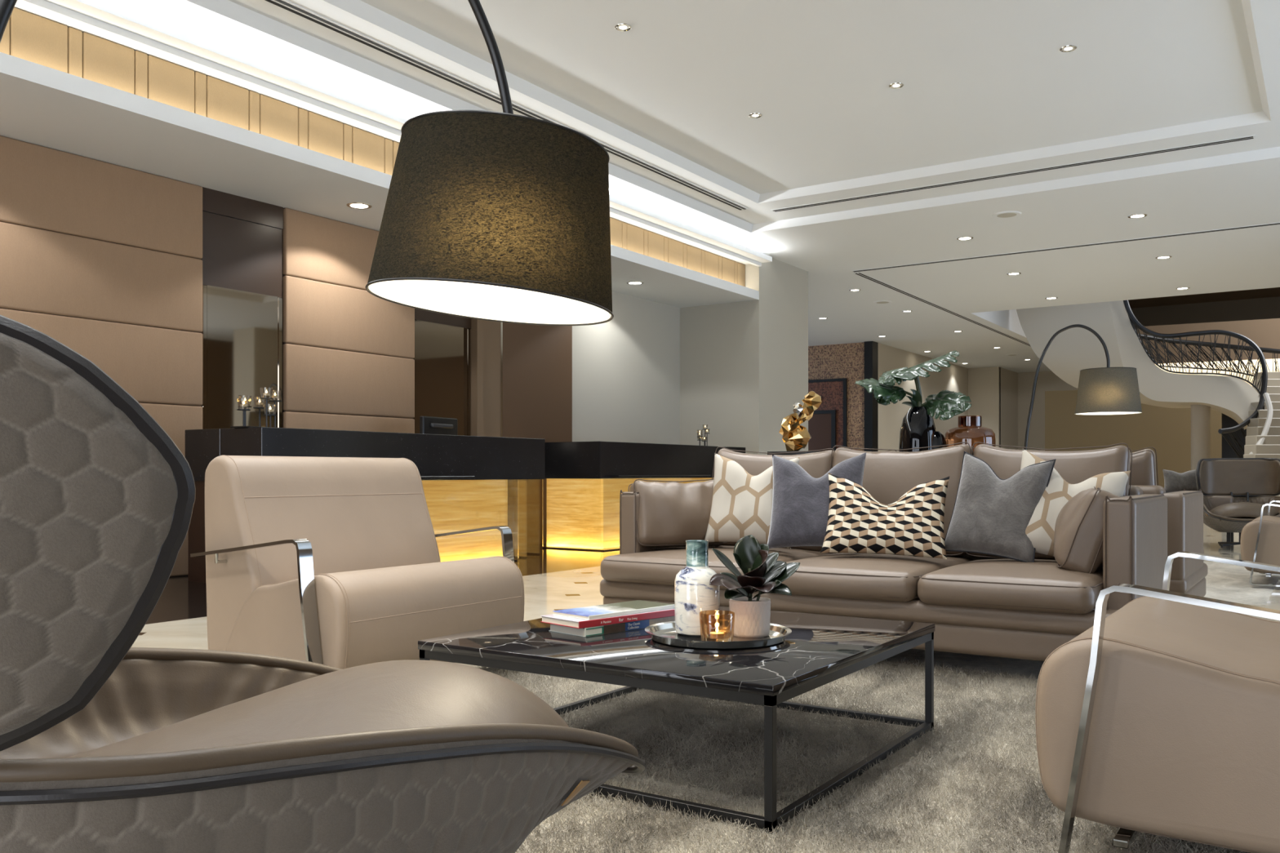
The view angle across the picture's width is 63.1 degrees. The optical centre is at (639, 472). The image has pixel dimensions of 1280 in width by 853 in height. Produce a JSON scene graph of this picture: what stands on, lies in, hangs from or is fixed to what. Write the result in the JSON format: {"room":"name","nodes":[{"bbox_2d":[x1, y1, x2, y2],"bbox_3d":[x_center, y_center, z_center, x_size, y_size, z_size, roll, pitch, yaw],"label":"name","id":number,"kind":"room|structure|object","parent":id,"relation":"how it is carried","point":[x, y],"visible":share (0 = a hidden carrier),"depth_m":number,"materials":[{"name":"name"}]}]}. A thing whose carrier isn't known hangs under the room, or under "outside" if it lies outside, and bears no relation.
{"room":"hotel lobby","nodes":[
{"label":"hotel lobby","id":0,"kind":"room"},
{"bbox_2d":[0,65,759,307],"bbox_3d":[-3.567,-2.400,7.708,1.280,0.040,16.880,0,0,34],"label":"ceiling","id":1,"kind":"structure","parent":0,"point":[36,110],"depth_m":7.95,"materials":[{"name":"white paint"}]},
{"bbox_2d":[346,202,371,208],"bbox_3d":[-2.506,-2.391,9.297,0.220,0.038,0.220,0,0,34],"label":"recessed light","id":2,"kind":"object","parent":1,"relation":"in","point":[353,205],"visible":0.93,"depth_m":9.28,"materials":[{"name":"silver metal"}]},
{"bbox_2d":[0,7,745,286],"bbox_3d":[-3.236,-2.656,7.488,0.075,0.462,16.880,0,0,34],"label":"frieze","id":3,"kind":"object","parent":1,"relation":"attached to","point":[27,36],"visible":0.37,"depth_m":7.67,"materials":[{"name":"gold metal"}]},
{"bbox_2d":[0,52,759,297],"bbox_3d":[-3.046,-2.460,7.362,0.030,0.080,16.880,0,0,34],"label":"trim","id":4,"kind":"structure","parent":1,"relation":"attached to","point":[6,60],"depth_m":7.42,"materials":[{"name":"white paint"}]},
{"bbox_2d":[626,281,644,284],"bbox_3d":[-0.062,-2.391,13.090,0.220,0.038,0.220,0,0,34],"label":"recessed light","id":5,"kind":"object","parent":1,"relation":"in","point":[628,282],"visible":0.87,"depth_m":13.07,"materials":[{"name":"silver metal"}]},
{"bbox_2d":[281,291,679,444],"bbox_3d":[-4.155,-1.065,8.159,0.200,3.830,16.980,0,0,34],"label":"wall","id":6,"kind":"structure","parent":0,"point":[626,367],"depth_m":14.02,"materials":[{"name":"beige paint"}]},
{"bbox_2d":[0,135,202,577],"bbox_3d":[-6.203,-0.764,4.850,0.062,3.228,9.200,0,0,34],"label":"wall panel","id":7,"kind":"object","parent":6,"relation":"attached to","point":[103,260],"depth_m":8.03,"materials":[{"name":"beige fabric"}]},
{"bbox_2d":[201,284,282,429],"bbox_3d":[-3.439,-0.760,9.029,0.028,1.620,0.800,0,0,34],"label":"wall mirror","id":8,"kind":"object","parent":6,"relation":"attached to","point":[242,332],"visible":0.59,"depth_m":8.99,"materials":[{"name":"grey mirror"}]},
{"bbox_2d":[201,186,471,328],"bbox_3d":[-2.760,-1.975,10.048,0.030,0.810,3.250,0,0,34],"label":"trim","id":9,"kind":"structure","parent":6,"relation":"attached to","point":[242,237],"depth_m":9.03,"materials":[{"name":"brown"}]},
{"bbox_2d":[282,207,414,433],"bbox_3d":[-2.762,-0.764,10.019,0.062,3.228,1.580,0,0,34],"label":"wall panel","id":10,"kind":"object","parent":6,"relation":"attached to","point":[348,351],"depth_m":9.83,"materials":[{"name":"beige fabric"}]},
{"bbox_2d":[413,319,470,435],"bbox_3d":[-2.096,-0.760,11.047,0.028,1.620,0.850,0,0,34],"label":"wall mirror","id":11,"kind":"object","parent":6,"relation":"attached to","point":[442,358],"visible":0.59,"depth_m":11.04,"materials":[{"name":"brown mirror"}]},
{"bbox_2d":[470,318,500,436],"bbox_3d":[-1.694,-0.765,11.567,0.120,3.230,0.460,0,0,34],"label":"trim","id":12,"kind":"structure","parent":6,"relation":"attached to","point":[485,335],"depth_m":11.55,"materials":[{"name":"brown wood"}]},
{"bbox_2d":[500,321,502,437],"bbox_3d":[-1.586,-0.765,11.789,0.055,3.230,0.030,0,0,34],"label":"trim","id":13,"kind":"structure","parent":6,"relation":"attached to","point":[501,323],"depth_m":11.77,"materials":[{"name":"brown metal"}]},
{"bbox_2d":[502,322,572,546],"bbox_3d":[-1.219,-0.765,12.344,0.050,3.230,1.300,0,0,34],"label":"wall panel","id":14,"kind":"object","parent":6,"relation":"attached to","point":[537,359],"depth_m":12.29,"materials":[{"name":"brown"}]},
{"bbox_2d":[103,0,1279,373],"bbox_3d":[4.953,-4.090,15.923,20.600,2.120,40.000,0,0,34],"label":"ceiling","id":15,"kind":"structure","parent":0,"point":[988,88],"depth_m":9.34,"materials":[{"name":"white paint"}]},
{"bbox_2d":[262,0,502,106],"bbox_3d":[-1.775,-3.115,7.817,0.141,0.009,2.371,0,0,34],"label":"ceiling vent","id":16,"kind":"object","parent":15,"relation":"in","point":[332,25],"depth_m":7.63,"materials":[{"name":"metal"}]},
{"bbox_2d":[14,0,772,266],"bbox_3d":[-3.055,-2.934,7.367,0.450,0.188,16.880,0,0,34],"label":"light","id":17,"kind":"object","parent":15,"relation":"attached to","point":[102,19],"depth_m":7.59,"materials":[{"name":"white paint"}]},
{"bbox_2d":[511,101,573,129],"bbox_3d":[-0.897,-3.115,9.135,0.141,0.009,0.853,0,0,34],"label":"ceiling vent","id":18,"kind":"object","parent":15,"relation":"in","point":[520,109],"depth_m":9.03,"materials":[{"name":"white metal"}]},
{"bbox_2d":[614,23,631,31],"bbox_3d":[-0.121,-3.216,7.499,0.121,0.038,0.121,0,0,34],"label":"recessed light","id":19,"kind":"object","parent":15,"relation":"in","point":[624,27],"visible":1,"depth_m":7.50,"materials":[{"name":"silver metal"}]},
{"bbox_2d":[589,136,748,210],"bbox_3d":[0.357,-3.115,11.019,0.141,0.009,3.175,0,0,34],"label":"ceiling vent","id":20,"kind":"object","parent":15,"relation":"in","point":[610,149],"depth_m":10.95,"materials":[{"name":"metal"}]},
{"bbox_2d":[748,112,762,118],"bbox_3d":[1.036,-3.216,9.351,0.121,0.038,0.121,0,0,34],"label":"recessed light","id":21,"kind":"object","parent":15,"relation":"in","point":[756,115],"visible":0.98,"depth_m":9.35,"materials":[{"name":"silver metal"}]},
{"bbox_2d":[873,300,892,303],"bbox_3d":[4.317,-3.024,18.529,0.330,0.012,0.330,0,0,34],"label":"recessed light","id":22,"kind":"object","parent":15,"relation":"attached to","point":[877,301],"visible":1,"depth_m":18.52,"materials":[{"name":"white paint"}]},
{"bbox_2d":[888,82,903,88],"bbox_3d":[2.123,-3.216,8.628,0.121,0.038,0.121,0,0,34],"label":"recessed light","id":23,"kind":"object","parent":15,"relation":"in","point":[894,86],"visible":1,"depth_m":8.62,"materials":[{"name":"silver metal"}]},
{"bbox_2d":[853,271,1031,346],"bbox_3d":[6.487,-3.026,20.609,0.120,0.009,11.540,0,0,34],"label":"ceiling vent","id":24,"kind":"object","parent":15,"relation":"in","point":[861,274],"visible":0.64,"depth_m":18.82,"materials":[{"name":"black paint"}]},
{"bbox_2d":[956,236,973,239],"bbox_3d":[4.207,-3.041,13.487,0.209,0.038,0.209,0,0,34],"label":"recessed light","id":25,"kind":"object","parent":15,"relation":"in","point":[960,237],"visible":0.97,"depth_m":13.47,"materials":[{"name":"silver metal"}]},
{"bbox_2d":[991,210,1022,218],"bbox_3d":[4.309,-3.024,12.235,0.330,0.012,0.330,0,0,34],"label":"ceiling speaker","id":26,"kind":"object","parent":15,"relation":"attached to","point":[1008,214],"visible":1,"depth_m":12.19,"materials":[{"name":"white paint"}]},
{"bbox_2d":[996,213,1016,217],"bbox_3d":[4.309,-3.019,12.235,0.220,0.002,0.220,0,0,34],"label":"grille","id":27,"kind":"object","parent":26,"relation":"attached to","point":[998,215],"depth_m":12.23,"materials":[{"name":"beige"}]},
{"bbox_2d":[770,134,1256,212],"bbox_3d":[3.649,-3.115,11.049,4.970,0.009,0.110,0,0,34],"label":"ceiling vent","id":28,"kind":"object","parent":15,"relation":"in","point":[1253,136],"visible":1,"depth_m":10.79,"materials":[{"name":"metal"}]},
{"bbox_2d":[851,222,1279,271],"bbox_3d":[6.556,-3.026,13.476,8.060,0.009,0.100,0,0,34],"label":"ceiling vent","id":29,"kind":"object","parent":15,"relation":"in","point":[1277,223],"visible":1,"depth_m":13.92,"materials":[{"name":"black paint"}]},
{"bbox_2d":[1059,44,1076,52],"bbox_3d":[3.238,-3.216,7.875,0.121,0.038,0.121,0,0,34],"label":"recessed light","id":30,"kind":"object","parent":15,"relation":"in","point":[1068,48],"visible":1,"depth_m":7.87,"materials":[{"name":"silver metal"}]},
{"bbox_2d":[1127,213,1146,218],"bbox_3d":[5.880,-3.041,12.313,0.209,0.038,0.209,0,0,34],"label":"recessed light","id":31,"kind":"object","parent":15,"relation":"in","point":[1135,215],"visible":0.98,"depth_m":12.30,"materials":[{"name":"silver metal"}]},
{"bbox_2d":[1155,255,1171,258],"bbox_3d":[7.379,-3.041,14.682,0.209,0.038,0.209,0,0,34],"label":"recessed light","id":32,"kind":"object","parent":15,"relation":"in","point":[1163,256],"visible":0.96,"depth_m":14.68,"materials":[{"name":"silver metal"}]},
{"bbox_2d":[131,523,1279,668],"bbox_3d":[4.981,0.925,15.785,20.800,0.150,40.200,0,0,34],"label":"floor","id":33,"kind":"structure","parent":0,"point":[554,579],"depth_m":7.38,"materials":[{"name":"beige stone"}]},
{"bbox_2d":[190,454,524,669],"bbox_3d":[-1.059,0.381,4.105,0.791,0.890,1.094,0,0,34],"label":"armchair","id":34,"kind":"object","parent":33,"relation":"on","point":[333,562],"visible":0.81,"depth_m":3.88,"materials":[{"name":"beige leather"}]},
{"bbox_2d":[185,426,545,582],"bbox_3d":[-2.202,0.260,9.190,1.050,1.180,3.280,0,0,34],"label":"reception desk","id":35,"kind":"object","parent":33,"relation":"on","point":[469,482],"visible":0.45,"depth_m":9.13,"materials":[{"name":"black stone"}]},
{"bbox_2d":[230,387,281,427],"bbox_3d":[-2.880,-0.485,7.912,0.178,0.310,0.454,0,0,24],"label":"candle holder","id":36,"kind":"object","parent":35,"relation":"on","point":[241,403],"visible":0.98,"depth_m":7.91,"materials":[{"name":"black metal"}]},
{"bbox_2d":[236,398,250,408],"bbox_3d":[-2.949,-0.507,7.754,0.096,0.077,0.096,0,0,24],"label":"glass cup","id":37,"kind":"object","parent":36,"relation":"on","point":[241,403],"depth_m":7.75,"materials":[{"name":"white"}]},
{"bbox_2d":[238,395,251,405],"bbox_3d":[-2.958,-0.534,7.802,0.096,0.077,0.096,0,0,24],"label":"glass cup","id":38,"kind":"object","parent":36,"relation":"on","point":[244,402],"depth_m":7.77,"materials":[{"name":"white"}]},
{"bbox_2d":[253,396,265,407],"bbox_3d":[-2.905,-0.534,7.956,0.096,0.077,0.096,0,0,24],"label":"glass cup","id":39,"kind":"object","parent":36,"relation":"on","point":[255,403],"depth_m":7.94,"materials":[{"name":"white"}]},
{"bbox_2d":[259,387,273,398],"bbox_3d":[-2.837,-0.602,7.911,0.096,0.077,0.096,0,0,24],"label":"glass cup","id":40,"kind":"object","parent":36,"relation":"on","point":[266,393],"depth_m":7.89,"materials":[{"name":"white"}]},
{"bbox_2d":[263,404,276,414],"bbox_3d":[-2.827,-0.480,7.966,0.096,0.077,0.096,0,0,24],"label":"glass cup","id":41,"kind":"object","parent":36,"relation":"on","point":[265,406],"depth_m":7.94,"materials":[{"name":"white"}]},
{"bbox_2d":[268,390,281,400],"bbox_3d":[-2.833,-0.595,8.086,0.096,0.077,0.096,0,0,24],"label":"glass cup","id":42,"kind":"object","parent":36,"relation":"on","point":[278,397],"depth_m":8.07,"materials":[{"name":"white"}]},
{"bbox_2d":[185,426,545,481],"bbox_3d":[-2.243,-0.130,9.217,0.950,0.400,3.280,0,0,34],"label":"countertop","id":43,"kind":"structure","parent":35,"relation":"on","point":[483,458],"depth_m":8.63,"materials":[{"name":"black stone"}]},
{"bbox_2d":[419,416,457,435],"bbox_3d":[-1.957,-0.242,10.144,0.200,0.585,0.560,0,0,26],"label":"computer monitor","id":44,"kind":"object","parent":35,"relation":"on","point":[428,424],"visible":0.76,"depth_m":10.08,"materials":[{"name":"black plastic"}]},
{"bbox_2d":[542,441,745,551],"bbox_3d":[0.137,0.260,12.703,1.050,1.180,3.300,0,0,34],"label":"reception desk","id":45,"kind":"object","parent":33,"relation":"on","point":[585,480],"visible":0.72,"depth_m":11.46,"materials":[{"name":"black stone"}]},
{"bbox_2d":[545,441,745,479],"bbox_3d":[0.095,-0.130,12.730,0.950,0.400,3.300,0,0,34],"label":"countertop","id":46,"kind":"structure","parent":45,"relation":"on","point":[564,460],"depth_m":11.51,"materials":[{"name":"black stone"}]},
{"bbox_2d":[697,424,710,445],"bbox_3d":[0.806,-0.470,13.338,0.132,0.280,0.320,0,0,24],"label":"candle holder","id":47,"kind":"object","parent":45,"relation":"on","point":[700,437],"visible":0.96,"depth_m":13.32,"materials":[{"name":"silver metal"}]},
{"bbox_2d":[767,450,819,455],"bbox_3d":[0.956,0.361,6.400,0.260,0.977,0.260,0,0,34],"label":"plant stand","id":48,"kind":"object","parent":33,"relation":"on","point":[806,452],"visible":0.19,"depth_m":6.29,"materials":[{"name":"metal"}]},
{"bbox_2d":[778,391,822,451],"bbox_3d":[0.983,-0.306,6.402,0.229,0.388,0.174,0,0,-25],"label":"sculpture","id":49,"kind":"object","parent":48,"relation":"on","point":[796,437],"visible":0.98,"depth_m":6.37,"materials":[{"name":"gold metal"}]},
{"bbox_2d":[474,648,1249,852],"bbox_3d":[0.797,0.846,2.504,4.666,0.009,4.867,0,0,34],"label":"rug","id":50,"kind":"object","parent":33,"relation":"on","point":[971,783],"visible":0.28,"depth_m":2.90,"materials":[{"name":"grey carpet"}]},
{"bbox_2d":[0,0,613,325],"bbox_3d":[-0.670,-0.264,2.100,0.580,2.212,1.557,0,0,41],"label":"arc floor lamp","id":51,"kind":"object","parent":50,"relation":"on","point":[488,215],"visible":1,"depth_m":2.25,"materials":[{"name":"black fabric"}]},
{"bbox_2d":[0,315,645,852],"bbox_3d":[-0.587,0.334,1.508,0.898,0.996,1.147,0,0,44],"label":"chair","id":52,"kind":"object","parent":50,"relation":"on","point":[108,744],"visible":1,"depth_m":1.05,"materials":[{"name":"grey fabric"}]},
{"bbox_2d":[68,659,598,791],"bbox_3d":[-0.542,0.436,1.556,0.710,0.223,0.913,0,0,44],"label":"seat cushion","id":53,"kind":"object","parent":52,"relation":"on","point":[311,700],"depth_m":1.62,"materials":[{"name":"brown leather"}]},
{"bbox_2d":[417,600,934,833],"bbox_3d":[0.155,0.667,3.224,1.155,0.346,1.180,0,0,34],"label":"coffee table","id":54,"kind":"object","parent":50,"relation":"on","point":[820,650],"visible":0.66,"depth_m":2.84,"materials":[{"name":"black stone"}]},
{"bbox_2d":[548,616,675,637],"bbox_3d":[-0.081,0.480,3.316,0.400,0.028,0.172,0,0,-44],"label":"book","id":55,"kind":"object","parent":54,"relation":"on","point":[634,625],"visible":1,"depth_m":3.20,"materials":[{"name":"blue paper"}]},
{"bbox_2d":[540,608,674,628],"bbox_3d":[-0.092,0.456,3.310,0.420,0.021,0.187,0,0,-43],"label":"book","id":56,"kind":"object","parent":55,"relation":"on","point":[575,623],"visible":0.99,"depth_m":3.20,"materials":[{"name":"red paper"}]},
{"bbox_2d":[552,600,674,620],"bbox_3d":[-0.079,0.439,3.331,0.166,0.012,0.385,0,0,44],"label":"book","id":57,"kind":"object","parent":56,"relation":"on","point":[611,610],"visible":0.88,"depth_m":3.29,"materials":[{"name":"beige paper"}]},
{"bbox_2d":[644,619,791,648],"bbox_3d":[0.231,0.480,3.090,0.434,0.027,0.434,0,0,34],"label":"serving tray","id":58,"kind":"object","parent":54,"relation":"on","point":[664,633],"visible":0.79,"depth_m":3.02,"materials":[{"name":"silver metal"}]},
{"bbox_2d":[674,540,719,636],"bbox_3d":[0.172,0.347,3.147,0.137,0.281,0.137,0,0,34],"label":"bottle vase","id":59,"kind":"object","parent":58,"relation":"on","point":[694,594],"visible":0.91,"depth_m":3.10,"materials":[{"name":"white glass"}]},
{"bbox_2d":[699,610,734,641],"bbox_3d":[0.218,0.443,2.948,0.101,0.091,0.101,0,0,34],"label":"tealight holder","id":60,"kind":"object","parent":58,"relation":"on","point":[704,635],"visible":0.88,"depth_m":2.93,"materials":[{"name":"orange glass"}]},
{"bbox_2d":[709,534,799,638],"bbox_3d":[0.346,0.338,3.090,0.255,0.300,0.192,0,0,-43],"label":"potted plant","id":61,"kind":"object","parent":58,"relation":"on","point":[762,572],"visible":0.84,"depth_m":3.09,"materials":[{"name":"green plant"}]},
{"bbox_2d":[600,442,1167,661],"bbox_3d":[1.102,0.347,4.995,2.445,0.990,1.183,0,0,34],"label":"sofa","id":62,"kind":"object","parent":50,"relation":"on","point":[979,604],"visible":0.6,"depth_m":4.47,"materials":[{"name":"beige leather"}]},
{"bbox_2d":[628,478,726,549],"bbox_3d":[0.201,0.216,5.440,0.507,0.365,0.281,0,0,-18],"label":"cushion","id":63,"kind":"object","parent":62,"relation":"on","point":[672,513],"visible":0.7,"depth_m":5.32,"materials":[{"name":"beige leather"}]},
{"bbox_2d":[600,546,832,590],"bbox_3d":[0.417,0.468,5.328,0.894,0.158,0.978,0,0,34],"label":"seat cushion","id":64,"kind":"object","parent":62,"relation":"on","point":[637,567],"depth_m":5.08,"materials":[{"name":"beige leather"}]},
{"bbox_2d":[704,453,799,548],"bbox_3d":[0.570,0.141,5.331,0.475,0.486,0.197,0,0,18],"label":"throw pillow","id":65,"kind":"object","parent":62,"relation":"on","point":[741,506],"visible":0.76,"depth_m":5.29,"materials":[{"name":"fabric"}]},
{"bbox_2d":[717,448,834,551],"bbox_3d":[0.720,0.148,5.683,0.729,0.566,0.252,0,0,34],"label":"cushion","id":66,"kind":"object","parent":62,"relation":"on","point":[816,464],"depth_m":5.59,"materials":[{"name":"grey fabric"}]},
{"bbox_2d":[767,452,866,548],"bbox_3d":[0.860,0.139,5.091,0.480,0.475,0.214,0,0,20],"label":"throw pillow","id":67,"kind":"object","parent":62,"relation":"on","point":[800,500],"visible":0.73,"depth_m":5.06,"materials":[{"name":"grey fabric"}]},
{"bbox_2d":[781,552,972,601],"bbox_3d":[1.089,0.468,4.880,0.709,0.159,0.978,0,0,34],"label":"seat cushion","id":68,"kind":"object","parent":62,"relation":"on","point":[839,576],"depth_m":4.51,"materials":[{"name":"beige leather"}]},
{"bbox_2d":[820,472,949,559],"bbox_3d":[1.133,0.195,4.810,0.571,0.387,0.237,0,0,17],"label":"throw pillow","id":69,"kind":"object","parent":62,"relation":"on","point":[913,525],"visible":1,"depth_m":4.75,"materials":[{"name":"fabric"}]},
{"bbox_2d":[832,444,973,556],"bbox_3d":[1.308,0.140,5.267,0.725,0.556,0.254,0,0,34],"label":"cushion","id":70,"kind":"object","parent":62,"relation":"on","point":[888,476],"depth_m":5.17,"materials":[{"name":"beige leather"}]},
{"bbox_2d":[944,451,1056,562],"bbox_3d":[1.597,0.150,4.664,0.456,0.499,0.214,0,0,38],"label":"throw pillow","id":71,"kind":"object","parent":62,"relation":"on","point":[991,515],"visible":0.97,"depth_m":4.61,"materials":[{"name":"grey fabric"}]},
{"bbox_2d":[917,558,1102,614],"bbox_3d":[1.674,0.468,4.491,0.684,0.158,0.978,0,0,34],"label":"seat cushion","id":72,"kind":"object","parent":62,"relation":"on","point":[985,586],"depth_m":4.13,"materials":[{"name":"beige leather"}]},
{"bbox_2d":[968,444,1130,559],"bbox_3d":[1.906,0.145,4.893,0.712,0.565,0.253,0,0,34],"label":"cushion","id":73,"kind":"object","parent":62,"relation":"on","point":[1076,467],"depth_m":4.80,"materials":[{"name":"grey fabric"}]},
{"bbox_2d":[1020,448,1130,556],"bbox_3d":[1.872,0.161,4.574,0.550,0.541,0.240,0,0,17],"label":"throw pillow","id":74,"kind":"object","parent":62,"relation":"on","point":[1040,530],"visible":0.43,"depth_m":4.54,"materials":[{"name":"fabric"}]},
{"bbox_2d":[1053,486,1120,573],"bbox_3d":[1.909,0.248,4.418,0.296,0.376,0.510,0,0,20],"label":"cushion","id":75,"kind":"object","parent":62,"relation":"on","point":[1078,528],"visible":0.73,"depth_m":4.21,"materials":[{"name":"beige leather"}]},
{"bbox_2d":[1035,551,1279,852],"bbox_3d":[1.443,0.381,2.427,0.791,0.890,1.094,0,0,34],"label":"armchair","id":76,"kind":"object","parent":50,"relation":"on","point":[1162,717],"visible":1,"depth_m":2.13,"materials":[{"name":"beige leather"}]},
{"bbox_2d":[886,447,1207,596],"bbox_3d":[2.107,0.355,6.504,2.445,0.990,1.183,0,0,34],"label":"sofa","id":77,"kind":"object","parent":33,"relation":"on","point":[1184,508],"visible":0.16,"depth_m":5.55,"materials":[{"name":"beige leather"}]},
{"bbox_2d":[1128,448,1156,485],"bbox_3d":[2.490,0.156,5.816,0.729,0.566,0.252,0,0,34],"label":"cushion","id":78,"kind":"object","parent":77,"relation":"on","point":[1144,461],"depth_m":5.56,"materials":[{"name":"beige leather"}]},
{"bbox_2d":[1162,469,1197,493],"bbox_3d":[6.454,0.107,12.415,0.420,0.286,0.138,0,0,3],"label":"throw pillow","id":79,"kind":"object","parent":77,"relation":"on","point":[1173,481],"visible":0.8,"depth_m":12.37,"materials":[{"name":"grey fabric"}]},
{"bbox_2d":[1016,299,1279,496],"bbox_3d":[9.688,-1.889,19.342,6.377,5.454,6.963,0,0,34],"label":"spiral staircase","id":80,"kind":"structure","parent":33,"relation":"on","point":[1255,408],"depth_m":20.29,"materials":[{"name":"beige paint"}]},
{"bbox_2d":[1191,404,1210,470],"bbox_3d":[11.086,-0.325,20.600,0.340,2.350,0.340,0,0,34],"label":"column","id":81,"kind":"structure","parent":33,"relation":"on","point":[1200,414],"depth_m":20.46,"materials":[{"name":"beige paint"}]},
{"bbox_2d":[1207,495,1234,546],"bbox_3d":[6.453,0.560,12.400,1.100,0.580,0.500,0,0,34],"label":"bench","id":82,"kind":"object","parent":33,"relation":"on","point":[1216,500],"visible":0.16,"depth_m":11.96,"materials":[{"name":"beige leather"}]},
{"bbox_2d":[1195,457,1279,547],"bbox_3d":[6.663,0.334,11.525,0.898,0.996,1.147,0,0,27],"label":"chair","id":83,"kind":"object","parent":33,"relation":"on","point":[1253,483],"visible":0.8,"depth_m":11.88,"materials":[{"name":"brown leather"}]},
{"bbox_2d":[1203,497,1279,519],"bbox_3d":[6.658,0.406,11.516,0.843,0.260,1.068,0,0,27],"label":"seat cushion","id":84,"kind":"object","parent":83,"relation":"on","point":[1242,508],"depth_m":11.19,"materials":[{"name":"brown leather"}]},
{"bbox_2d":[1209,502,1279,520],"bbox_3d":[6.633,0.436,11.466,0.710,0.223,0.913,0,0,27],"label":"seat cushion","id":85,"kind":"object","parent":83,"relation":"on","point":[1240,511],"depth_m":11.13,"materials":[{"name":"brown leather"}]},
{"bbox_2d":[1203,561,1279,605],"bbox_3d":[3.599,0.846,8.984,3.259,0.009,3.471,0,0,34],"label":"rug","id":86,"kind":"object","parent":33,"relation":"on","point":[1224,581],"visible":0.09,"depth_m":7.81,"materials":[{"name":"grey carpet"}]},
{"bbox_2d":[1024,324,1142,449],"bbox_3d":[3.990,-0.264,9.691,1.244,2.229,0.572,0,0,16],"label":"arc floor lamp","id":87,"kind":"object","parent":86,"relation":"on","point":[1101,391],"visible":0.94,"depth_m":9.42,"materials":[{"name":"fabric"}]},
{"bbox_2d":[1240,500,1279,586],"bbox_3d":[5.032,0.381,7.882,0.791,0.890,1.094,0,0,34],"label":"armchair","id":88,"kind":"object","parent":33,"relation":"on","point":[1260,541],"visible":0.93,"depth_m":7.62,"materials":[{"name":"beige leather"}]},
{"bbox_3d":[1.549,0.480,5.666,2.300,0.740,0.280,0,0,34],"label":"console table","id":89,"kind":"object","parent":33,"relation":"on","visible":0},
{"bbox_2d":[898,406,946,452],"bbox_3d":[1.516,-0.120,5.586,0.250,0.460,0.200,0,0,34],"label":"vase","id":90,"kind":"object","parent":89,"relation":"on","point":[917,429],"visible":0.54,"depth_m":5.52,"materials":[{"name":"black ceramic"}]},
{"bbox_2d":[854,350,971,420],"bbox_3d":[1.456,-0.466,5.597,0.610,0.390,0.293,0,0,5],"label":"plant","id":91,"kind":"object","parent":90,"relation":"in","point":[943,403],"visible":0.99,"depth_m":5.55,"materials":[{"name":"green plant"}]},
{"bbox_2d":[944,415,995,451],"bbox_3d":[1.767,-0.095,5.580,0.262,0.410,0.262,0,0,34],"label":"vase","id":92,"kind":"object","parent":89,"relation":"on","point":[970,430],"visible":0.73,"depth_m":5.49,"materials":[{"name":"brown glass"}]},
{"bbox_2d":[680,257,808,454],"bbox_3d":[1.559,-1.090,15.408,1.280,3.880,1.620,0,0,34],"label":"wall pier","id":93,"kind":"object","parent":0,"point":[744,365],"visible":0.43,"depth_m":14.77,"materials":[{"name":"beige paint"}]},
{"bbox_2d":[808,342,864,451],"bbox_3d":[2.920,-1.090,25.926,6.130,3.880,0.200,0,0,34],"label":"wall","id":94,"kind":"structure","parent":0,"point":[839,361],"depth_m":24.48,"materials":[{"name":"brown stone"}]},
{"bbox_2d":[808,377,847,451],"bbox_3d":[3.649,-0.680,25.261,2.880,3.060,0.100,0,0,34],"label":"entrance","id":95,"kind":"object","parent":94,"relation":"attached to","point":[828,424],"visible":0.3,"depth_m":24.70,"materials":[{"name":"brown wood"}]},
{"bbox_2d":[878,342,1077,451],"bbox_3d":[8.979,-1.090,28.455,10.519,3.880,2.977,0,0,-34],"label":"wall","id":96,"kind":"structure","parent":0,"point":[1002,397],"depth_m":30.09,"materials":[{"name":"beige paint"}]},
{"bbox_2d":[864,341,878,451],"bbox_3d":[5.383,-1.090,24.257,0.200,3.880,0.350,0,0,34],"label":"trim","id":97,"kind":"structure","parent":96,"relation":"attached to","point":[871,348],"depth_m":24.13,"materials":[{"name":"black plastic"}]},
{"bbox_2d":[1044,390,1222,488],"bbox_3d":[10.979,-0.510,23.318,3.568,2.720,0.150,0,0,25],"label":"wall","id":98,"kind":"structure","parent":0,"point":[1165,429],"depth_m":23.23,"materials":[{"name":"brown paint"}]},
{"bbox_2d":[1128,287,1279,308],"bbox_3d":[15.398,-5.250,23.267,11.750,0.200,16.600,0,0,34],"label":"ceiling","id":99,"kind":"structure","parent":0,"point":[1274,291],"depth_m":30.71,"materials":[{"name":"brown paint"}]},
{"bbox_2d":[1131,296,1279,328],"bbox_3d":[15.980,-2.250,32.489,20.600,6.200,0.200,0,0,34],"label":"wall","id":100,"kind":"structure","parent":0,"point":[1268,308],"depth_m":31.52,"materials":[{"name":"brown paint"}]},
{"bbox_2d":[1137,318,1279,364],"bbox_3d":[12.825,-2.785,21.935,4.242,0.830,0.080,0,0,28],"label":"trim","id":101,"kind":"structure","parent":0,"point":[1265,333],"depth_m":22.10,"materials":[{"name":"brown"}]},
{"bbox_2d":[1155,358,1279,386],"bbox_3d":[13.194,-2.200,22.567,4.361,1.400,0.150,0,0,27],"label":"wall","id":102,"kind":"structure","parent":0,"point":[1269,362],"depth_m":22.66,"materials":[{"name":"beige paint"}]},
{"bbox_2d":[1222,413,1246,457],"bbox_3d":[13.343,-0.350,23.318,1.218,2.400,0.150,0,0,24],"label":"wall","id":103,"kind":"structure","parent":0,"point":[1227,422],"depth_m":23.30,"materials":[{"name":"black plastic"}]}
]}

